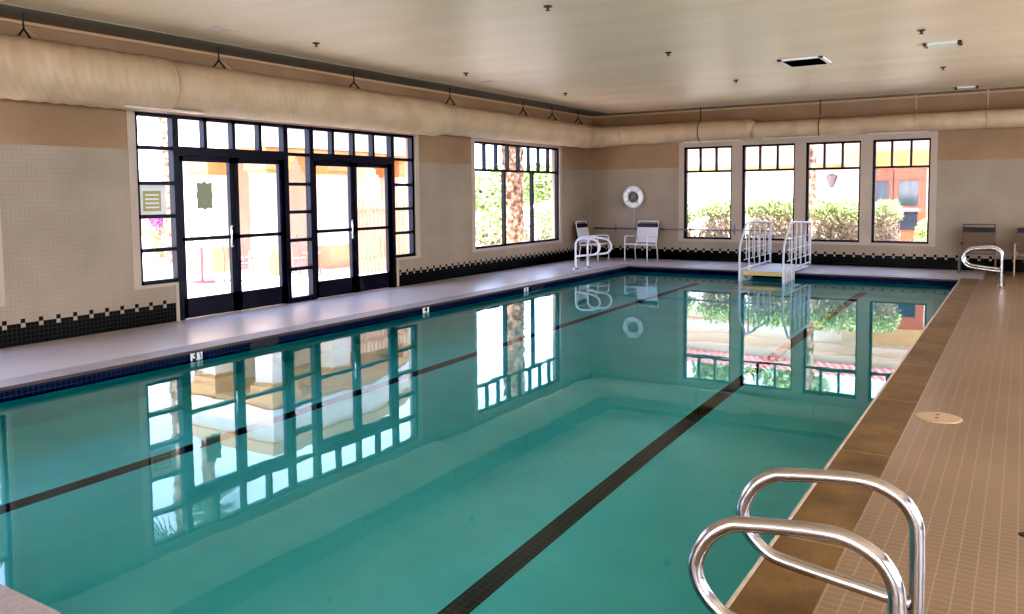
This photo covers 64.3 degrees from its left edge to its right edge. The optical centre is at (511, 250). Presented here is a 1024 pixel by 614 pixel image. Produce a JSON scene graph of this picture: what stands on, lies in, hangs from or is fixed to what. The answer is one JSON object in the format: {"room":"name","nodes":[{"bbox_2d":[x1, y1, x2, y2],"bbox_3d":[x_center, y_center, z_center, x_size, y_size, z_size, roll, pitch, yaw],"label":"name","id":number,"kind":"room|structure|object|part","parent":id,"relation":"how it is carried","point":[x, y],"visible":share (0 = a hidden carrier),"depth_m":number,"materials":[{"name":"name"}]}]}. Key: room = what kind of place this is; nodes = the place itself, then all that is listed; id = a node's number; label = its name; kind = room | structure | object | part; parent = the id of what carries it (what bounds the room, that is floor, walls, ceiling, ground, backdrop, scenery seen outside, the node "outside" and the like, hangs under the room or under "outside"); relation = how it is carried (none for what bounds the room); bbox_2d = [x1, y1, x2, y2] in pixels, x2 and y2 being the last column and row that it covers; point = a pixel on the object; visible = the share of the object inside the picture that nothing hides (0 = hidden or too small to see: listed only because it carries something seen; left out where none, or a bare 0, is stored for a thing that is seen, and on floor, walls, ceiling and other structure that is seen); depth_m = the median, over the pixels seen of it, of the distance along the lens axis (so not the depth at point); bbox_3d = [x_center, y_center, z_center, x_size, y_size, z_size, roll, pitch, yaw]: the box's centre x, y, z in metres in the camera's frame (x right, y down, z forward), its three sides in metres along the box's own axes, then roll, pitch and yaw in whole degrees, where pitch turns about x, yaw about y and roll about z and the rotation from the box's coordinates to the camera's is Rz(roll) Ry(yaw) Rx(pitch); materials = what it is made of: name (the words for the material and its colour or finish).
{"room":"indoor swimming pool","nodes":[
{"label":"indoor swimming pool","id":0,"kind":"room"},
{"bbox_2d":[0,21,591,348],"bbox_3d":[-4.748,-0.883,10.879,0.220,3.700,25.500,2,5,32],"label":"wall","id":1,"kind":"structure","parent":0,"point":[65,195],"depth_m":10.14,"materials":[{"name":"beige paint"}]},
{"bbox_2d":[0,206,5,306],"bbox_3d":[-6.701,-0.545,7.558,0.012,2.576,3.670,2,5,32],"label":"trim","id":2,"kind":"structure","parent":1,"relation":"attached to","point":[2,283],"depth_m":9.15,"materials":[{"name":"beige paint"}]},
{"bbox_2d":[126,109,420,320],"bbox_3d":[-3.322,-0.716,12.948,0.012,3.050,5.910,2,5,32],"label":"trim","id":3,"kind":"structure","parent":1,"relation":"attached to","point":[130,114],"depth_m":10.57,"materials":[{"name":"beige paint"}]},
{"bbox_2d":[135,111,414,320],"bbox_3d":[-3.383,-0.588,12.990,0.112,2.790,5.680,2,5,32],"label":"window","id":4,"kind":"structure","parent":1,"relation":"in","point":[174,150],"depth_m":12.68,"materials":[{"name":"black metal"}]},
{"bbox_2d":[140,185,166,214],"bbox_3d":[-4.756,-0.672,10.799,0.013,0.430,0.390,2,5,32],"label":"notice sign","id":5,"kind":"object","parent":4,"relation":"attached to","point":[152,197],"visible":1,"depth_m":10.80,"materials":[{"name":"white paper"}]},
{"bbox_3d":[-4.762,-0.661,10.786,0.004,0.270,0.260,2,5,32],"label":"sign panel","id":6,"kind":"part","parent":5,"relation":"part of","materials":[{"name":"beige"}]},
{"bbox_2d":[179,156,285,318],"bbox_3d":[-4.027,-0.236,11.918,0.157,2.230,1.850,2,5,32],"label":"door","id":7,"kind":"structure","parent":4,"relation":"attached to","point":[237,299],"depth_m":11.92,"materials":[{"name":"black metal"}]},
{"bbox_2d":[196,181,212,209],"bbox_3d":[-4.327,-0.779,11.474,0.008,0.407,0.278,2,5,32],"label":"door sign","id":8,"kind":"object","parent":7,"relation":"attached to","point":[204,195],"visible":1,"depth_m":11.47,"materials":[{"name":"green paper"}]},
{"bbox_3d":[-4.053,-0.214,11.816,0.037,0.325,0.125,-2,4,-14],"label":"pull handle","id":9,"kind":"part","parent":7,"relation":"part of","materials":[{"name":"metal"}]},
{"bbox_2d":[314,161,391,297],"bbox_3d":[-2.697,-0.396,14.035,0.157,2.230,1.900,2,5,32],"label":"door","id":10,"kind":"structure","parent":4,"relation":"attached to","point":[354,283],"depth_m":14.04,"materials":[{"name":"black metal"}]},
{"bbox_2d":[0,17,591,117],"bbox_3d":[-4.673,-2.697,10.664,0.030,0.037,25.450,2,5,32],"label":"trim","id":11,"kind":"structure","parent":1,"relation":"attached to","point":[1,18],"depth_m":11.78,"materials":[{"name":"beige"}]},
{"bbox_2d":[0,3,611,116],"bbox_3d":[-4.376,-2.712,10.506,0.700,0.008,25.500,2,5,32],"label":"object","id":12,"kind":"structure","parent":1,"relation":"attached to","point":[8,11],"depth_m":11.34,"materials":[{"name":"beige"}]},
{"bbox_2d":[471,137,561,252],"bbox_3d":[0.201,-1.377,18.543,0.012,2.576,3.904,2,5,32],"label":"trim","id":13,"kind":"structure","parent":1,"relation":"attached to","point":[473,140],"depth_m":17.79,"materials":[{"name":"beige paint"}]},
{"bbox_2d":[475,141,558,248],"bbox_3d":[0.142,-1.279,18.588,0.090,2.256,3.664,2,5,32],"label":"window","id":14,"kind":"structure","parent":1,"relation":"in","point":[495,145],"depth_m":18.70,"materials":[{"name":"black metal"}]},
{"bbox_2d":[0,0,1023,113],"bbox_3d":[1.046,-2.629,7.106,13.940,0.200,25.940,2,5,32],"label":"ceiling","id":15,"kind":"structure","parent":0,"point":[608,56],"depth_m":10.76,"materials":[{"name":"beige paint"}]},
{"bbox_2d":[200,26,234,32],"bbox_3d":[-3.555,-2.674,9.840,0.340,0.006,0.240,2,5,32],"label":"ceiling vent","id":16,"kind":"object","parent":15,"relation":"in","point":[216,29],"visible":1,"depth_m":9.82,"materials":[{"name":"beige metal"}]},
{"bbox_2d":[479,80,498,82],"bbox_3d":[-0.411,-3.037,14.618,0.280,0.006,0.240,2,5,32],"label":"ceiling vent","id":17,"kind":"object","parent":15,"relation":"in","point":[488,81],"visible":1,"depth_m":14.58,"materials":[{"name":"beige metal"}]},
{"bbox_2d":[0,13,1023,147],"bbox_3d":[-1.828,-2.343,11.709,28.531,0.958,11.704,-3,5,-31],"label":"air duct","id":18,"kind":"object","parent":15,"relation":"hanging from","point":[35,69],"visible":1,"depth_m":12.21,"materials":[{"name":"beige metal"}]},
{"bbox_2d":[123,105,203,113],"bbox_3d":[-4.349,-1.768,10.206,0.080,0.020,1.100,2,5,32],"label":"diffuser","id":19,"kind":"object","parent":18,"relation":"attached to","point":[154,108],"depth_m":10.19,"materials":[{"name":"beige metal"}]},
{"bbox_2d":[683,139,740,142],"bbox_3d":[4.725,-2.603,19.305,1.400,0.030,0.060,2,5,32],"label":"diffuser","id":20,"kind":"object","parent":18,"relation":"attached to","point":[702,140],"depth_m":19.28,"materials":[{"name":"beige"}]},
{"bbox_2d":[762,136,820,138],"bbox_3d":[6.293,-2.556,18.323,1.300,0.017,0.060,2,5,32],"label":"diffuser","id":21,"kind":"object","parent":18,"relation":"attached to","point":[763,137],"depth_m":18.40,"materials":[{"name":"beige"}]},
{"bbox_2d":[866,131,928,134],"bbox_3d":[8.115,-2.494,17.183,1.200,0.017,0.060,2,5,32],"label":"diffuser","id":22,"kind":"object","parent":18,"relation":"attached to","point":[867,132],"depth_m":17.26,"materials":[{"name":"beige"}]},
{"bbox_2d":[543,5,551,10],"bbox_3d":[0.387,-2.615,8.787,0.100,0.050,0.100,2,5,32],"label":"sprinkler head","id":23,"kind":"object","parent":15,"relation":"attached to","point":[544,6],"visible":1,"depth_m":8.77},
{"bbox_2d":[777,56,832,67],"bbox_3d":[4.560,-2.933,12.667,0.660,0.034,0.770,2,5,32],"label":"ceiling vent","id":24,"kind":"object","parent":15,"relation":"in","point":[815,60],"visible":1,"depth_m":12.56,"materials":[{"name":"white plastic"}]},
{"bbox_2d":[784,58,826,66],"bbox_3d":[4.558,-2.932,12.663,0.540,0.032,0.592,2,5,32],"label":"grille","id":25,"kind":"object","parent":24,"relation":"attached to","point":[816,61],"depth_m":12.62,"materials":[{"name":"black metal"}]},
{"bbox_2d":[923,40,962,48],"bbox_3d":[5.933,-2.845,11.226,0.464,0.036,0.260,2,5,32],"label":"ceiling light fixture","id":26,"kind":"object","parent":15,"relation":"in","point":[955,42],"visible":1,"depth_m":11.17,"materials":[{"name":"white plastic"}]},
{"bbox_2d":[955,86,978,89],"bbox_3d":[8.940,-3.208,16.031,0.404,0.036,0.220,2,5,32],"label":"ceiling vent","id":27,"kind":"object","parent":15,"relation":"in","point":[964,87],"visible":1,"depth_m":15.99,"materials":[{"name":"white"}]},
{"bbox_2d":[0,257,1023,613],"bbox_3d":[1.083,1.236,7.375,13.940,0.150,25.940,2,5,32],"label":"floor","id":28,"kind":"structure","parent":0,"point":[965,479],"depth_m":6.03,"materials":[{"name":"tile"}]},
{"bbox_2d":[0,264,978,613],"bbox_3d":[1.404,0.958,10.455,7.318,0.050,16.175,2,5,32],"label":"pool coping","id":29,"kind":"object","parent":28,"relation":"on","point":[768,588],"visible":0.86,"depth_m":5.67,"materials":[{"name":"brown"}]},
{"bbox_2d":[0,267,957,399],"bbox_3d":[1.391,1.751,10.523,6.814,1.619,15.621,2,5,32],"label":"tiles","id":30,"kind":"object","parent":29,"relation":"attached to","point":[15,392],"visible":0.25,"depth_m":10.86,"materials":[{"name":"blue tile"}]},
{"bbox_2d":[190,352,202,360],"bbox_3d":[-3.489,1.158,9.011,0.010,0.114,0.150,2,5,32],"label":"depth marker","id":31,"kind":"object","parent":30,"relation":"attached to","point":[194,356],"visible":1,"depth_m":9.00,"materials":[{"name":"white tile"}]},
{"bbox_2d":[423,307,428,312],"bbox_3d":[-1.317,0.896,12.467,0.010,0.114,0.150,2,5,32],"label":"depth marker","id":32,"kind":"object","parent":30,"relation":"attached to","point":[426,309],"visible":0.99,"depth_m":12.46,"materials":[{"name":"white tile"}]},
{"bbox_2d":[0,271,954,613],"bbox_3d":[1.405,1.053,10.461,6.764,0.001,15.621,2,5,32],"label":"pool water","id":33,"kind":"object","parent":30,"relation":"in","point":[568,448],"visible":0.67,"depth_m":5.71,"materials":[{"name":"teal liquid"}]},
{"bbox_2d":[738,220,810,282],"bbox_3d":[5.343,0.520,16.823,0.902,2.282,3.242,2,5,32],"label":"stairs","id":34,"kind":"structure","parent":29,"relation":"on","point":[782,270],"depth_m":16.91,"materials":[{"name":"grey metal"}]},
{"bbox_3d":[5.201,0.481,17.404,0.042,2.282,2.405,2,5,32],"label":"handrail","id":35,"kind":"part","parent":34,"relation":"part of","materials":[{"name":"grey metal"}]},
{"bbox_3d":[5.929,0.506,16.948,0.042,2.282,2.405,2,5,32],"label":"handrail","id":36,"kind":"part","parent":34,"relation":"part of","materials":[{"name":"grey metal"}]},
{"bbox_2d":[573,237,600,268],"bbox_3d":[1.653,0.053,18.017,0.677,0.716,0.124,2,5,32],"label":"grab rail","id":37,"kind":"object","parent":28,"relation":"on","point":[580,238],"visible":1,"depth_m":18.03,"materials":[{"name":"white metal"}]},
{"bbox_2d":[575,221,608,260],"bbox_3d":[2.038,-0.265,20.626,0.687,0.985,0.659,2,5,32],"label":"chair","id":38,"kind":"object","parent":28,"relation":"on","point":[579,227],"visible":0.8,"depth_m":20.66,"materials":[{"name":"white metal"}]},
{"bbox_3d":[1.831,-0.415,20.745,0.087,0.386,0.584,2,5,32],"label":"backrest","id":39,"kind":"part","parent":38,"relation":"part of","materials":[{"name":"white fabric"}]},
{"bbox_3d":[2.036,-0.450,20.613,0.687,0.615,0.587,2,5,32],"label":"chair frame","id":40,"kind":"part","parent":38,"relation":"part of","materials":[{"name":"white"}]},
{"bbox_3d":[2.233,-0.109,20.884,0.567,0.630,0.056,2,5,28],"label":"armrest","id":41,"kind":"part","parent":38,"relation":"part of","materials":[{"name":"white plastic"}]},
{"bbox_2d":[585,236,611,267],"bbox_3d":[1.946,0.030,18.315,0.677,0.716,0.124,2,5,32],"label":"grab rail","id":42,"kind":"object","parent":28,"relation":"on","point":[593,237],"visible":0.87,"depth_m":18.29,"materials":[{"name":"metal"}]},
{"bbox_2d":[624,220,658,261],"bbox_3d":[3.245,-0.257,20.342,0.659,0.985,0.687,3,5,39],"label":"chair","id":43,"kind":"object","parent":28,"relation":"on","point":[643,228],"visible":1,"depth_m":20.47,"materials":[{"name":"white plastic"}]},
{"bbox_3d":[2.983,-0.090,20.524,0.056,0.630,0.567,3,5,42],"label":"armrest","id":44,"kind":"part","parent":43,"relation":"part of","materials":[{"name":"white plastic"}]},
{"bbox_3d":[3.243,-0.442,20.329,0.587,0.615,0.687,3,5,39],"label":"chair frame","id":45,"kind":"part","parent":43,"relation":"part of","materials":[{"name":"white"}]},
{"bbox_3d":[3.396,-0.414,20.520,0.584,0.386,0.087,3,5,39],"label":"backrest","id":46,"kind":"part","parent":43,"relation":"part of","materials":[{"name":"white fabric"}]},
{"bbox_3d":[3.468,-0.068,20.133,0.056,0.630,0.567,2,5,35],"label":"armrest","id":47,"kind":"part","parent":43,"relation":"part of","materials":[{"name":"white plastic"}]},
{"bbox_2d":[688,516,906,613],"bbox_3d":[0.856,1.153,2.458,0.677,0.706,0.124,2,5,32],"label":"grab rail","id":48,"kind":"object","parent":28,"relation":"on","point":[896,591],"visible":1,"depth_m":2.43,"materials":[{"name":"metal"}]},
{"bbox_2d":[736,468,925,613],"bbox_3d":[1.133,1.119,2.897,0.677,0.706,0.124,2,5,32],"label":"grab rail","id":49,"kind":"object","parent":28,"relation":"on","point":[917,534],"visible":0.97,"depth_m":2.84,"materials":[{"name":"metal"}]},
{"bbox_2d":[915,412,962,423],"bbox_3d":[3.159,1.231,6.035,0.314,0.010,0.314,2,5,32],"label":"skimmer cover","id":50,"kind":"object","parent":28,"relation":"on","point":[936,417],"visible":1,"depth_m":6.01,"materials":[{"name":"beige plastic"}]},
{"bbox_2d":[958,224,996,274],"bbox_3d":[9.398,-0.043,16.445,0.659,0.985,0.687,2,5,32],"label":"chair","id":51,"kind":"object","parent":28,"relation":"on","point":[975,236],"visible":0.9,"depth_m":16.62,"materials":[{"name":"brown fabric"}]},
{"bbox_3d":[9.118,0.126,16.594,0.056,0.630,0.567,2,5,36],"label":"armrest","id":52,"kind":"part","parent":51,"relation":"part of","materials":[{"name":"brown"}]},
{"bbox_3d":[9.396,-0.228,16.432,0.587,0.615,0.687,2,5,32],"label":"chair frame","id":53,"kind":"part","parent":51,"relation":"part of","materials":[{"name":"brown"}]},
{"bbox_3d":[9.525,-0.201,16.640,0.584,0.386,0.087,2,5,32],"label":"backrest","id":54,"kind":"part","parent":51,"relation":"part of","materials":[{"name":"brown fabric"}]},
{"bbox_3d":[9.646,0.144,16.264,0.056,0.630,0.567,2,5,28],"label":"armrest","id":55,"kind":"part","parent":51,"relation":"part of","materials":[{"name":"brown"}]},
{"bbox_2d":[961,247,1003,287],"bbox_3d":[8.129,0.274,14.070,0.677,0.706,0.124,2,5,32],"label":"grab rail","id":56,"kind":"object","parent":28,"relation":"on","point":[965,252],"visible":1,"depth_m":13.99,"materials":[{"name":"metal"}]},
{"bbox_2d":[964,245,1004,285],"bbox_3d":[8.390,0.242,14.484,0.677,0.706,0.124,2,5,32],"label":"grab rail","id":57,"kind":"object","parent":28,"relation":"on","point":[999,248],"visible":0.49,"depth_m":14.44,"materials":[{"name":"metal"}]},
{"bbox_2d":[1013,224,1023,275],"bbox_3d":[10.181,-0.012,15.907,0.659,0.985,0.687,2,5,32],"label":"chair","id":58,"kind":"object","parent":28,"relation":"on","point":[1019,245],"visible":1,"depth_m":16.21,"materials":[{"name":"beige"}]},
{"bbox_3d":[9.902,0.156,16.057,0.056,0.630,0.567,2,5,36],"label":"armrest","id":59,"kind":"part","parent":58,"relation":"part of","materials":[{"name":"beige metal"}]},
{"bbox_3d":[10.180,-0.197,15.894,0.587,0.615,0.687,2,5,32],"label":"chair frame","id":60,"kind":"part","parent":58,"relation":"part of","materials":[{"name":"beige metal"}]},
{"bbox_3d":[10.309,-0.171,16.102,0.584,0.386,0.087,2,5,32],"label":"backrest","id":61,"kind":"part","parent":58,"relation":"part of","materials":[{"name":"beige fabric"}]},
{"bbox_2d":[592,91,1023,271],"bbox_3d":[7.799,-1.510,18.166,13.720,3.700,0.220,2,5,32],"label":"wall","id":62,"kind":"structure","parent":0,"point":[980,172],"depth_m":18.08,"materials":[{"name":"beige paint"}]},
{"bbox_2d":[622,186,643,226],"bbox_3d":[3.109,-1.142,20.922,0.584,1.071,0.154,2,5,32],"label":"buoy","id":63,"kind":"object","parent":62,"relation":"attached to","point":[639,196],"visible":1,"depth_m":20.89,"materials":[{"name":"white plastic"}]},
{"bbox_2d":[594,224,783,234],"bbox_3d":[4.256,-0.541,20.271,4.900,0.220,0.086,2,5,32],"label":"pole","id":64,"kind":"object","parent":62,"relation":"attached to","point":[614,228],"visible":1,"depth_m":19.95,"materials":[{"name":"grey"}]},
{"bbox_2d":[684,146,731,239],"bbox_3d":[4.818,-1.422,20.005,1.196,2.256,0.110,2,5,32],"label":"window","id":65,"kind":"structure","parent":62,"relation":"in","point":[686,171],"depth_m":20.07,"materials":[{"name":"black metal"}]},
{"bbox_2d":[742,143,794,240],"bbox_3d":[6.053,-1.380,19.232,1.219,2.256,0.110,2,5,32],"label":"window","id":66,"kind":"structure","parent":62,"relation":"in","point":[744,170],"depth_m":19.26,"materials":[{"name":"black metal"}]},
{"bbox_2d":[678,131,937,246],"bbox_3d":[6.581,-1.455,18.799,5.720,2.576,0.012,2,5,32],"label":"trim","id":67,"kind":"structure","parent":62,"relation":"attached to","point":[866,168],"depth_m":18.67,"materials":[{"name":"beige paint"}]},
{"bbox_2d":[592,86,1023,117],"bbox_3d":[8.002,-3.318,17.523,12.800,0.008,0.420,2,5,32],"label":"trim","id":68,"kind":"structure","parent":62,"relation":"attached to","point":[1019,87],"depth_m":18.11,"materials":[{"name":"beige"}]},
{"bbox_2d":[805,141,860,241],"bbox_3d":[7.273,-1.338,18.468,1.166,2.256,0.110,2,5,32],"label":"window","id":69,"kind":"structure","parent":62,"relation":"in","point":[843,143],"depth_m":18.48,"materials":[{"name":"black metal"}]},
{"bbox_2d":[871,138,930,243],"bbox_3d":[8.457,-1.297,17.728,1.136,2.256,0.110,2,5,32],"label":"window","id":70,"kind":"structure","parent":62,"relation":"in","point":[892,141],"depth_m":17.73,"materials":[{"name":"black metal"}]},
{"label":"outside","id":71,"kind":"structure","parent":0,"visible":0},
{"bbox_2d":[142,214,550,297],"bbox_3d":[-2.104,0.079,24.379,70.000,0.090,80.000,2,5,32],"label":"ground","id":72,"kind":"structure","parent":71,"point":[299,284],"depth_m":17.36,"materials":[{"name":"beige concrete"}]},
{"bbox_2d":[148,218,163,261],"bbox_3d":[-9.274,-0.631,21.557,0.688,1.907,0.664,2,5,32],"label":"bougainvillea","id":73,"kind":"object","parent":72,"relation":"on","point":[157,223],"visible":0.23,"depth_m":21.39,"materials":[{"name":"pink plant"}]},
{"bbox_2d":[148,236,171,279],"bbox_3d":[-6.987,0.178,16.416,0.461,0.915,0.514,0,4,3],"label":"patio chair","id":74,"kind":"object","parent":72,"relation":"on","point":[159,259],"visible":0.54,"depth_m":16.41,"materials":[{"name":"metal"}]},
{"bbox_3d":[-6.989,0.164,16.390,0.440,0.025,0.440,0,4,3],"label":"seat","id":75,"kind":"part","parent":74,"relation":"part of","materials":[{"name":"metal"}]},
{"bbox_3d":[-6.976,-0.076,16.614,0.460,0.435,0.082,0,4,3],"label":"backrest","id":76,"kind":"part","parent":74,"relation":"part of","materials":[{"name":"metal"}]},
{"bbox_2d":[158,118,171,263],"bbox_3d":[-8.805,-3.986,20.828,3.137,8.639,3.078,2,5,32],"label":"palm tree","id":77,"kind":"object","parent":72,"relation":"on","point":[166,226],"visible":0.12,"depth_m":20.89,"materials":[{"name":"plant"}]},
{"bbox_2d":[186,244,225,283],"bbox_3d":[-6.209,0.259,16.321,0.920,0.750,0.920,2,5,32],"label":"patio table","id":78,"kind":"object","parent":72,"relation":"on","point":[202,281],"visible":0.94,"depth_m":16.27,"materials":[{"name":"white"}]},
{"bbox_2d":[222,238,254,282],"bbox_3d":[-5.523,0.162,16.448,0.461,0.915,0.514,0,4,6],"label":"patio chair","id":79,"kind":"object","parent":72,"relation":"on","point":[243,257],"visible":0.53,"depth_m":16.26,"materials":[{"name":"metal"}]},
{"bbox_3d":[-5.547,-0.062,16.217,0.460,0.435,0.082,0,4,6],"label":"backrest","id":80,"kind":"part","parent":79,"relation":"part of","materials":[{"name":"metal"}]},
{"bbox_3d":[-5.521,0.144,16.472,0.440,0.025,0.440,0,4,6],"label":"seat","id":81,"kind":"part","parent":79,"relation":"part of","materials":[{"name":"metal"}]},
{"bbox_2d":[165,119,405,275],"bbox_3d":[-4.416,-1.645,21.807,3.790,3.750,8.559,2,5,32],"label":"outdoor view","id":82,"kind":"structure","parent":72,"relation":"on","point":[257,182],"depth_m":18.87,"materials":[{"name":"white paint"}]},
{"bbox_2d":[296,233,321,276],"bbox_3d":[-4.383,0.073,17.564,0.514,0.915,0.461,-2,4,-15],"label":"patio chair","id":83,"kind":"object","parent":72,"relation":"on","point":[304,253],"visible":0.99,"depth_m":17.42,"materials":[{"name":"red metal"}]},
{"bbox_2d":[141,211,481,235],"bbox_3d":[-18.127,-1.228,34.348,0.200,1.430,60.000,2,5,32],"label":"wall","id":84,"kind":"structure","parent":72,"relation":"on","point":[145,224],"depth_m":36.78,"materials":[{"name":"beige paint"}]},
{"bbox_2d":[357,199,406,273],"bbox_3d":[-2.396,-0.433,19.402,0.075,1.630,3.945,2,5,32],"label":"picket fence","id":85,"kind":"object","parent":72,"relation":"on","point":[364,219],"visible":0.23,"depth_m":18.29,"materials":[{"name":"beige wood"}]},
{"bbox_2d":[475,171,501,216],"bbox_3d":[-1.247,-2.194,35.970,3.330,2.830,2.964,2,5,32],"label":"leafy tree","id":86,"kind":"object","parent":72,"relation":"on","point":[488,187],"visible":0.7,"depth_m":34.80,"materials":[{"name":"green plant"}]},
{"bbox_2d":[476,210,501,245],"bbox_3d":[-0.522,-0.678,26.110,1.787,1.252,1.461,2,5,32],"label":"shrub","id":87,"kind":"object","parent":72,"relation":"on","point":[490,233],"visible":0.68,"depth_m":25.81,"materials":[{"name":"green plant"}]},
{"bbox_2d":[501,146,523,242],"bbox_3d":[0.015,-4.000,21.934,3.120,8.349,2.994,2,5,32],"label":"palm tree","id":88,"kind":"object","parent":72,"relation":"on","point":[514,193],"visible":0.26,"depth_m":21.81,"materials":[{"name":"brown plant"}]},
{"bbox_2d":[487,165,538,210],"bbox_3d":[-0.268,-3.367,47.791,4.108,3.503,4.015,2,5,32],"label":"leafy tree","id":89,"kind":"object","parent":72,"relation":"on","point":[525,203],"visible":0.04,"depth_m":47.48,"materials":[{"name":"green plant"}]},
{"bbox_2d":[523,213,541,241],"bbox_3d":[0.082,-0.748,27.820,1.961,1.166,1.647,2,5,32],"label":"shrub","id":90,"kind":"object","parent":72,"relation":"on","point":[526,220],"visible":0.21,"depth_m":27.46,"materials":[{"name":"green plant"}]},
{"bbox_2d":[522,162,551,203],"bbox_3d":[1.919,-2.976,42.297,3.461,3.448,2.992,-1,4,-9],"label":"leafy tree","id":91,"kind":"object","parent":72,"relation":"on","point":[542,182],"visible":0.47,"depth_m":41.44,"materials":[{"name":"green plant"}]},
{"bbox_2d":[525,206,551,239],"bbox_3d":[1.098,-0.984,29.787,2.015,1.348,1.666,2,5,32],"label":"shrub","id":92,"kind":"object","parent":72,"relation":"on","point":[544,222],"visible":0.37,"depth_m":29.41,"materials":[{"name":"green plant"}]},
{"bbox_2d":[688,203,697,236],"bbox_3d":[4.516,-0.551,21.921,0.838,1.554,0.930,2,5,32],"label":"shrub","id":93,"kind":"object","parent":72,"relation":"on","point":[693,215],"visible":0.09,"depth_m":21.86,"materials":[{"name":"green plant"}]},
{"bbox_2d":[696,197,745,236],"bbox_3d":[5.472,-0.582,21.316,1.223,1.666,0.983,2,5,32],"label":"shrub","id":94,"kind":"object","parent":72,"relation":"on","point":[722,214],"visible":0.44,"depth_m":21.19,"materials":[{"name":"green plant"}]},
{"bbox_2d":[746,195,792,238],"bbox_3d":[6.659,-0.565,20.635,1.497,1.752,1.061,2,5,32],"label":"shrub","id":95,"kind":"object","parent":72,"relation":"on","point":[776,212],"visible":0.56,"depth_m":20.42,"materials":[{"name":"green plant"}]},
{"bbox_2d":[688,140,928,240],"bbox_3d":[10.813,-2.416,26.026,16.400,4.415,2.380,2,5,32],"label":"outdoor view","id":96,"kind":"structure","parent":72,"relation":"on","point":[909,186],"depth_m":25.99,"materials":[{"name":"white paint"}]},
{"bbox_2d":[826,173,837,187],"bbox_3d":[10.108,-2.223,25.771,0.368,0.460,0.351,-3,5,-35],"label":"wall lantern","id":97,"kind":"object","parent":96,"relation":"attached to","point":[831,178],"visible":1,"depth_m":25.68,"materials":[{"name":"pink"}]},
{"bbox_2d":[875,180,917,229],"bbox_3d":[11.737,-1.399,24.937,1.220,1.500,0.030,2,5,32],"label":"window","id":98,"kind":"structure","parent":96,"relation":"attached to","point":[906,191],"depth_m":24.80,"materials":[{"name":"glass"}]},
{"bbox_3d":[11.821,-1.325,24.943,1.520,2.370,0.080,2,5,32],"label":"terracotta door","id":99,"kind":"part","parent":96,"relation":"part of","materials":[{"name":"brown paint"}]},
{"bbox_2d":[809,145,816,238],"bbox_3d":[8.279,-3.752,22.361,3.121,7.639,2.967,2,5,32],"label":"palm tree","id":100,"kind":"object","parent":72,"relation":"on","point":[813,148],"visible":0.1,"depth_m":22.34,"materials":[{"name":"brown plant"}]},
{"bbox_2d":[809,196,857,239],"bbox_3d":[7.938,-0.512,19.827,1.301,1.694,1.060,2,5,32],"label":"shrub","id":101,"kind":"object","parent":72,"relation":"on","point":[838,221],"visible":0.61,"depth_m":19.60,"materials":[{"name":"green plant"}]},
{"bbox_3d":[7.944,-0.332,19.861,1.059,1.181,0.747,2,5,32],"label":"stem","id":102,"kind":"part","parent":101,"relation":"part of","materials":[{"name":"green plant"}]},
{"bbox_2d":[875,198,903,240],"bbox_3d":[8.828,-0.435,19.216,0.688,1.642,0.935,2,5,32],"label":"shrub","id":103,"kind":"object","parent":72,"relation":"on","point":[888,229],"visible":0.65,"depth_m":18.99,"materials":[{"name":"green plant"}]},
{"bbox_3d":[8.913,-0.287,19.144,0.619,1.174,0.425,-1,4,0],"label":"stem","id":104,"kind":"part","parent":103,"relation":"part of","materials":[{"name":"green plant"}]},
{"bbox_2d":[914,218,926,240],"bbox_3d":[11.328,-0.428,22.291,0.646,0.927,0.648,2,5,32],"label":"plant","id":105,"kind":"object","parent":72,"relation":"on","point":[921,228],"visible":0.43,"depth_m":22.25,"materials":[{"name":"green plant"}]}
]}

